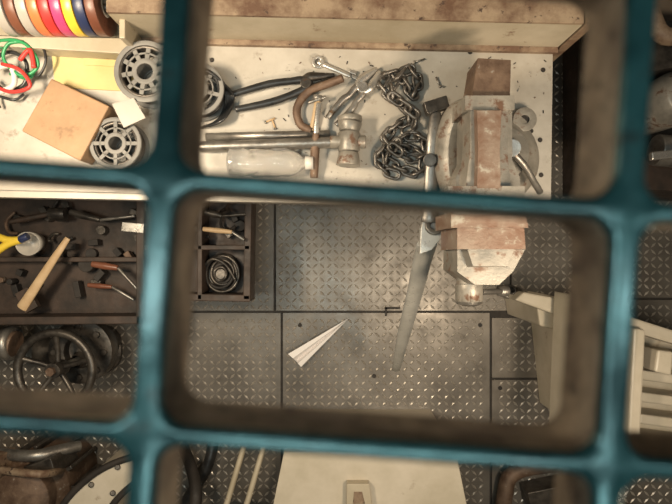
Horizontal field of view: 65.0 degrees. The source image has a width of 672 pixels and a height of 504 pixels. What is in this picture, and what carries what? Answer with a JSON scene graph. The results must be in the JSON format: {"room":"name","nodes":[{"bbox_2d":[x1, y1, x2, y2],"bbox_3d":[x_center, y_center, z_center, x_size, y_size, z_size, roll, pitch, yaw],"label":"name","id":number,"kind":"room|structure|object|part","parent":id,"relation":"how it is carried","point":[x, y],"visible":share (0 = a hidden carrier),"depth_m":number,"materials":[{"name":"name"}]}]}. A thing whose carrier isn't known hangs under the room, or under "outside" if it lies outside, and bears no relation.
{"room":"workshop","nodes":[
{"label":"workshop","id":0,"kind":"room"},
{"bbox_2d":[0,0,671,503],"bbox_3d":[0.012,0.016,0.131,0.750,0.022,0.530,4,90,0],"label":"grate","id":1,"kind":"object","parent":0,"point":[591,451],"visible":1,"depth_m":0.12,"materials":[{"name":"teal paint"}]},
{"bbox_2d":[0,53,671,503],"bbox_3d":[0.000,0.000,2.123,5.600,0.054,5.200,0,90,0],"label":"floor","id":2,"kind":"structure","parent":0,"point":[318,268],"depth_m":2.10,"materials":[{"name":"metal"}]},
{"bbox_2d":[0,326,23,359],"bbox_3d":[-1.296,0.323,1.951,0.358,0.322,0.127,0,90,0],"label":"pipe","id":3,"kind":"object","parent":2,"relation":"on","point":[11,337],"visible":0.96,"depth_m":1.82,"materials":[{"name":"metal"}]},
{"bbox_2d":[0,435,100,503],"bbox_3d":[-1.102,0.846,1.922,0.345,0.356,0.302,0,90,0],"label":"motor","id":4,"kind":"object","parent":2,"relation":"on","point":[45,469],"visible":0.82,"depth_m":1.84,"materials":[{"name":"metal"}]},
{"bbox_2d":[13,324,122,392],"bbox_3d":[-0.972,0.389,1.912,0.345,0.375,0.288,0,90,0],"label":"valve","id":5,"kind":"object","parent":2,"relation":"on","point":[76,353],"visible":0.94,"depth_m":1.90,"materials":[{"name":"metal"}]},
{"bbox_2d":[60,448,128,503],"bbox_3d":[-0.763,0.811,1.884,0.199,0.432,0.494,37,90,0],"label":"guard","id":6,"kind":"object","parent":2,"relation":"on","point":[106,484],"visible":0.52,"depth_m":1.68,"materials":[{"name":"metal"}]},
{"bbox_2d":[0,198,255,324],"bbox_3d":[-0.894,-0.013,1.890,1.253,0.420,0.497,0,90,0],"label":"tray","id":7,"kind":"object","parent":2,"relation":"on","point":[57,300],"depth_m":1.78,"materials":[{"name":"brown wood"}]},
{"bbox_2d":[15,237,69,312],"bbox_3d":[-0.909,0.076,1.666,0.080,0.049,0.274,43,90,0],"label":"brush","id":8,"kind":"object","parent":7,"relation":"on","point":[28,302],"visible":1,"depth_m":1.65,"materials":[{"name":"brown wood"}]},
{"bbox_2d":[68,209,134,221],"bbox_3d":[-0.750,-0.112,1.690,0.211,0.024,0.034,5,90,0],"label":"screwdriver","id":9,"kind":"object","parent":7,"relation":"on","point":[83,215],"visible":1,"depth_m":1.68,"materials":[{"name":"metal"}]},
{"bbox_2d":[91,261,135,289],"bbox_3d":[-0.698,0.069,1.690,0.182,0.024,0.045,29,90,0],"label":"screwdriver","id":10,"kind":"object","parent":7,"relation":"on","point":[101,265],"visible":0.98,"depth_m":1.68,"materials":[{"name":"metal"}]},
{"bbox_2d":[0,200,243,297],"bbox_3d":[-0.770,-0.011,1.750,0.936,0.060,0.326,0,90,0],"label":"scrap parts","id":11,"kind":"object","parent":7,"relation":"in","point":[78,289],"visible":0.63,"depth_m":1.74,"materials":[{"name":"metal"}]},
{"bbox_2d":[15,232,45,255],"bbox_3d":[-0.978,-0.026,1.699,0.076,0.069,0.076,0,90,0],"label":"cup","id":12,"kind":"object","parent":11,"relation":"on","point":[37,242],"visible":0.92,"depth_m":1.71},
{"bbox_2d":[0,233,30,253],"bbox_3d":[-1.021,-0.026,1.660,0.112,0.025,0.070,0,90,0],"label":"pliers","id":13,"kind":"object","parent":12,"relation":"on","point":[8,241],"visible":1,"depth_m":1.65,"materials":[{"name":"yellow plastic"}]},
{"bbox_2d":[9,208,68,223],"bbox_3d":[-0.962,-0.118,1.700,0.184,0.040,0.044,-4,90,0],"label":"mallet","id":14,"kind":"object","parent":11,"relation":"on","point":[52,213],"visible":0.99,"depth_m":1.69,"materials":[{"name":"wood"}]},
{"bbox_2d":[87,283,134,300],"bbox_3d":[-0.732,0.123,1.720,0.160,0.018,0.029,17,90,0],"label":"screwdriver","id":15,"kind":"object","parent":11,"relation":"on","point":[91,285],"visible":1,"depth_m":1.72,"materials":[{"name":"metal"}]},
{"bbox_2d":[204,209,245,217],"bbox_3d":[-0.353,-0.119,1.680,0.133,0.024,0.025,5,90,0],"label":"tool","id":16,"kind":"object","parent":11,"relation":"on","point":[211,213],"visible":1,"depth_m":1.68,"materials":[{"name":"metal"}]},
{"bbox_2d":[121,222,143,232],"bbox_3d":[-0.647,-0.078,1.678,0.071,0.004,0.029,5,90,0],"label":"tag","id":17,"kind":"object","parent":7,"relation":"on","point":[128,227],"visible":1,"depth_m":1.68,"materials":[{"name":"white paper"}]},
{"bbox_3d":[-0.379,0.070,1.746,0.126,0.071,0.134,0,90,0],"label":"wire rope coil","id":18,"kind":"part","parent":7,"relation":"part of","materials":[{"name":"grey metal"}]},
{"bbox_2d":[202,227,244,240],"bbox_3d":[-0.352,-0.062,1.660,0.136,0.018,0.026,14,90,0],"label":"screwdriver","id":19,"kind":"object","parent":7,"relation":"on","point":[206,229],"visible":1,"depth_m":1.65,"materials":[{"name":"brown wood"}]},
{"bbox_2d":[179,445,217,503],"bbox_3d":[-0.569,0.966,1.982,0.172,0.220,0.480,6,90,0],"label":"hose","id":20,"kind":"object","parent":2,"relation":"on","point":[196,479],"visible":0.81,"depth_m":2.00,"materials":[{"name":"black plastic"}]},
{"bbox_2d":[224,449,264,503],"bbox_3d":[-0.344,0.858,1.945,0.095,0.317,0.434,20,90,0],"label":"pipe","id":21,"kind":"object","parent":2,"relation":"on","point":[242,451],"visible":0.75,"depth_m":1.79,"materials":[{"name":"beige metal"}]},
{"bbox_2d":[0,0,585,203],"bbox_3d":[-0.304,-0.410,1.565,1.636,1.070,0.622,0,90,0],"label":"workbench","id":22,"kind":"object","parent":2,"relation":"on","point":[450,35],"visible":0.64,"depth_m":1.18,"materials":[{"name":"paint"}]},
{"bbox_2d":[0,38,46,107],"bbox_3d":[-0.689,-0.387,1.145,0.130,0.048,0.141,0,90,0],"label":"wires","id":23,"kind":"object","parent":22,"relation":"on","point":[27,75],"visible":1,"depth_m":1.13,"materials":[{"name":"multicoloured plastic"}]},
{"bbox_2d":[22,79,117,162],"bbox_3d":[-0.578,-0.285,1.150,0.147,0.060,0.132,27,90,0],"label":"cardboard box","id":24,"kind":"object","parent":22,"relation":"on","point":[64,118],"visible":0.8,"depth_m":1.12,"materials":[{"name":"brown cardboard"}]},
{"bbox_2d":[0,4,140,59],"bbox_3d":[-0.626,-0.562,1.130,0.387,0.100,0.274,0,90,0],"label":"rack","id":25,"kind":"object","parent":22,"relation":"on","point":[109,48],"visible":0.3,"depth_m":1.13,"materials":[{"name":"beige paint"}]},
{"bbox_2d":[0,0,116,36],"bbox_3d":[-0.586,-0.516,1.105,0.209,0.120,0.120,0,90,0],"label":"rolls","id":26,"kind":"object","parent":25,"relation":"in","point":[18,18],"visible":0.98,"depth_m":1.07,"materials":[{"name":"multicoloured plastic"}]},
{"bbox_2d":[52,56,135,91],"bbox_3d":[-0.540,-0.405,1.177,0.192,0.007,0.094,0,90,0],"label":"envelope","id":27,"kind":"object","parent":22,"relation":"on","point":[75,73],"visible":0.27,"depth_m":1.18,"materials":[{"name":"yellow paper"}]},
{"bbox_2d":[89,117,149,164],"bbox_3d":[-0.472,-0.233,1.153,0.112,0.053,0.112,0,90,0],"label":"cable reel","id":28,"kind":"object","parent":22,"relation":"on","point":[107,140],"visible":0.87,"depth_m":1.13,"materials":[{"name":"grey plastic"}]},
{"bbox_2d":[112,98,145,127],"bbox_3d":[-0.439,-0.299,1.118,0.051,0.004,0.059,-27,90,0],"label":"tag","id":29,"kind":"object","parent":28,"relation":"on","point":[129,112],"visible":1,"depth_m":1.12,"materials":[{"name":"white paper"}]},
{"bbox_2d":[114,40,157,108],"bbox_3d":[-0.407,-0.385,1.151,0.132,0.058,0.132,0,90,0],"label":"cable reel","id":30,"kind":"object","parent":22,"relation":"on","point":[134,60],"visible":0.59,"depth_m":1.12,"materials":[{"name":"grey plastic"}]},
{"bbox_2d":[205,65,224,121],"bbox_3d":[-0.298,-0.349,1.153,0.116,0.053,0.116,0,90,0],"label":"cable reel","id":31,"kind":"object","parent":22,"relation":"on","point":[213,110],"visible":0.33,"depth_m":1.13,"materials":[{"name":"grey plastic"}]},
{"bbox_2d":[204,70,234,127],"bbox_3d":[-0.264,-0.332,1.147,0.080,0.060,0.118,0,90,0],"label":"loose cable","id":32,"kind":"object","parent":22,"relation":"on","point":[229,101],"visible":0.7,"depth_m":1.16,"materials":[{"name":"black plastic"}]},
{"bbox_2d":[205,130,329,140],"bbox_3d":[-0.151,-0.259,1.171,0.276,0.018,0.017,-1,90,0],"label":"conduit pipe","id":33,"kind":"object","parent":22,"relation":"on","point":[221,136],"visible":0.88,"depth_m":1.16,"materials":[{"name":"metal"}]},
{"bbox_2d":[226,148,312,176],"bbox_3d":[-0.143,-0.195,1.152,0.186,0.055,0.066,0,90,0],"label":"plastic bottle","id":34,"kind":"object","parent":22,"relation":"on","point":[284,162],"visible":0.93,"depth_m":1.13,"materials":[{"name":"plastic"}]},
{"bbox_2d":[233,72,334,111],"bbox_3d":[-0.114,-0.360,1.167,0.232,0.021,0.056,-14,90,0],"label":"pliers","id":35,"kind":"object","parent":22,"relation":"on","point":[307,79],"visible":0.97,"depth_m":1.16,"materials":[{"name":"black metal"}]},
{"bbox_2d":[203,113,365,167],"bbox_3d":[-0.118,-0.242,1.152,0.367,0.054,0.111,0,90,0],"label":"hammer","id":36,"kind":"object","parent":22,"relation":"on","point":[348,141],"visible":0.97,"depth_m":1.14,"materials":[{"name":"metal"}]},
{"bbox_2d":[310,103,320,177],"bbox_3d":[-0.045,-0.243,1.158,0.020,0.037,0.162,3,90,0],"label":"chisel","id":37,"kind":"object","parent":22,"relation":"on","point":[314,151],"visible":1,"depth_m":1.15,"materials":[{"name":"metal"}]},
{"bbox_2d":[293,74,343,132],"bbox_3d":[-0.046,-0.337,1.159,0.071,0.034,0.148,32,90,0],"label":"g-clamp","id":38,"kind":"object","parent":22,"relation":"on","point":[339,79],"visible":0.98,"depth_m":1.16,"materials":[{"name":"brown paint"},{"name":"steel"}]},
{"bbox_2d":[312,55,356,79],"bbox_3d":[-0.001,-0.407,1.174,0.112,0.008,0.028,23,90,0],"label":"spanner","id":39,"kind":"object","parent":22,"relation":"on","point":[321,63],"visible":1,"depth_m":1.17,"materials":[{"name":"metal"}]},
{"bbox_2d":[326,67,380,126],"bbox_3d":[0.043,-0.347,1.167,0.047,0.021,0.156,42,90,0],"label":"pliers","id":40,"kind":"object","parent":22,"relation":"on","point":[361,86],"visible":0.96,"depth_m":1.16,"materials":[{"name":"metal"}]},
{"bbox_2d":[221,56,546,186],"bbox_3d":[0.089,-0.289,1.179,0.764,0.002,0.300,0,90,0],"label":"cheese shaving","id":41,"kind":"object","parent":22,"relation":"on","point":[340,56],"visible":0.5,"depth_m":1.18,"materials":[{"name":"metal"}]},
{"bbox_2d":[373,63,426,180],"bbox_3d":[0.149,-0.289,1.160,0.133,0.045,0.260,0,90,0],"label":"chain","id":42,"kind":"object","parent":22,"relation":"on","point":[412,114],"visible":0.97,"depth_m":1.17,"materials":[{"name":"grey metal"}]},
{"bbox_2d":[392,96,449,370],"bbox_3d":[0.213,0.030,1.405,0.070,0.636,0.718,0,90,0],"label":"saw","id":43,"kind":"object","parent":22,"relation":"on","point":[429,237],"visible":0.8,"depth_m":1.16,"materials":[{"name":"metal"}]},
{"bbox_2d":[435,58,542,306],"bbox_3d":[0.328,-0.127,1.063,0.246,0.236,0.478,0,90,0],"label":"bench vise","id":44,"kind":"object","parent":22,"relation":"on","point":[480,144],"visible":0.82,"depth_m":0.98,"materials":[{"name":"paint"}]},
{"bbox_2d":[289,318,348,365],"bbox_3d":[-0.051,0.361,2.080,0.277,0.033,0.070,-30,90,0],"label":"plane","id":45,"kind":"object","parent":2,"relation":"on","point":[303,353],"visible":1,"depth_m":2.08,"materials":[{"name":"white paper"}]},
{"bbox_2d":[274,409,465,503],"bbox_3d":[0.106,0.795,1.859,0.676,0.483,0.338,0,90,0],"label":"engine cover","id":46,"kind":"object","parent":2,"relation":"on","point":[303,478],"visible":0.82,"depth_m":1.65,"materials":[{"name":"beige metal"}]},
{"bbox_2d":[504,285,516,298],"bbox_3d":[0.675,0.159,2.072,0.085,0.075,0.061,0,90,0],"label":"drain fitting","id":47,"kind":"object","parent":2,"relation":"on","point":[513,290],"visible":0.39,"depth_m":2.04,"materials":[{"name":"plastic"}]},
{"bbox_2d":[495,468,622,503],"bbox_3d":[0.837,0.953,2.039,0.588,0.158,0.345,-18,90,0],"label":"frame","id":48,"kind":"object","parent":2,"relation":"on","point":[538,490],"depth_m":2.02,"materials":[{"name":"metal"}]},
{"bbox_2d":[505,291,671,432],"bbox_3d":[0.910,0.413,1.800,0.788,0.600,0.416,18,90,0],"label":"chair","id":49,"kind":"object","parent":2,"relation":"on","point":[650,390],"visible":0.48,"depth_m":1.63,"materials":[{"name":"white wood"}]},
{"bbox_2d":[563,10,671,200],"bbox_3d":[1.175,-0.628,1.788,0.819,0.625,0.874,0,90,0],"label":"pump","id":50,"kind":"object","parent":2,"relation":"on","point":[658,161],"visible":0.24,"depth_m":1.72,"materials":[{"name":"painted metal"},{"name":"dark steel"},{"name":"steel"}]}
]}

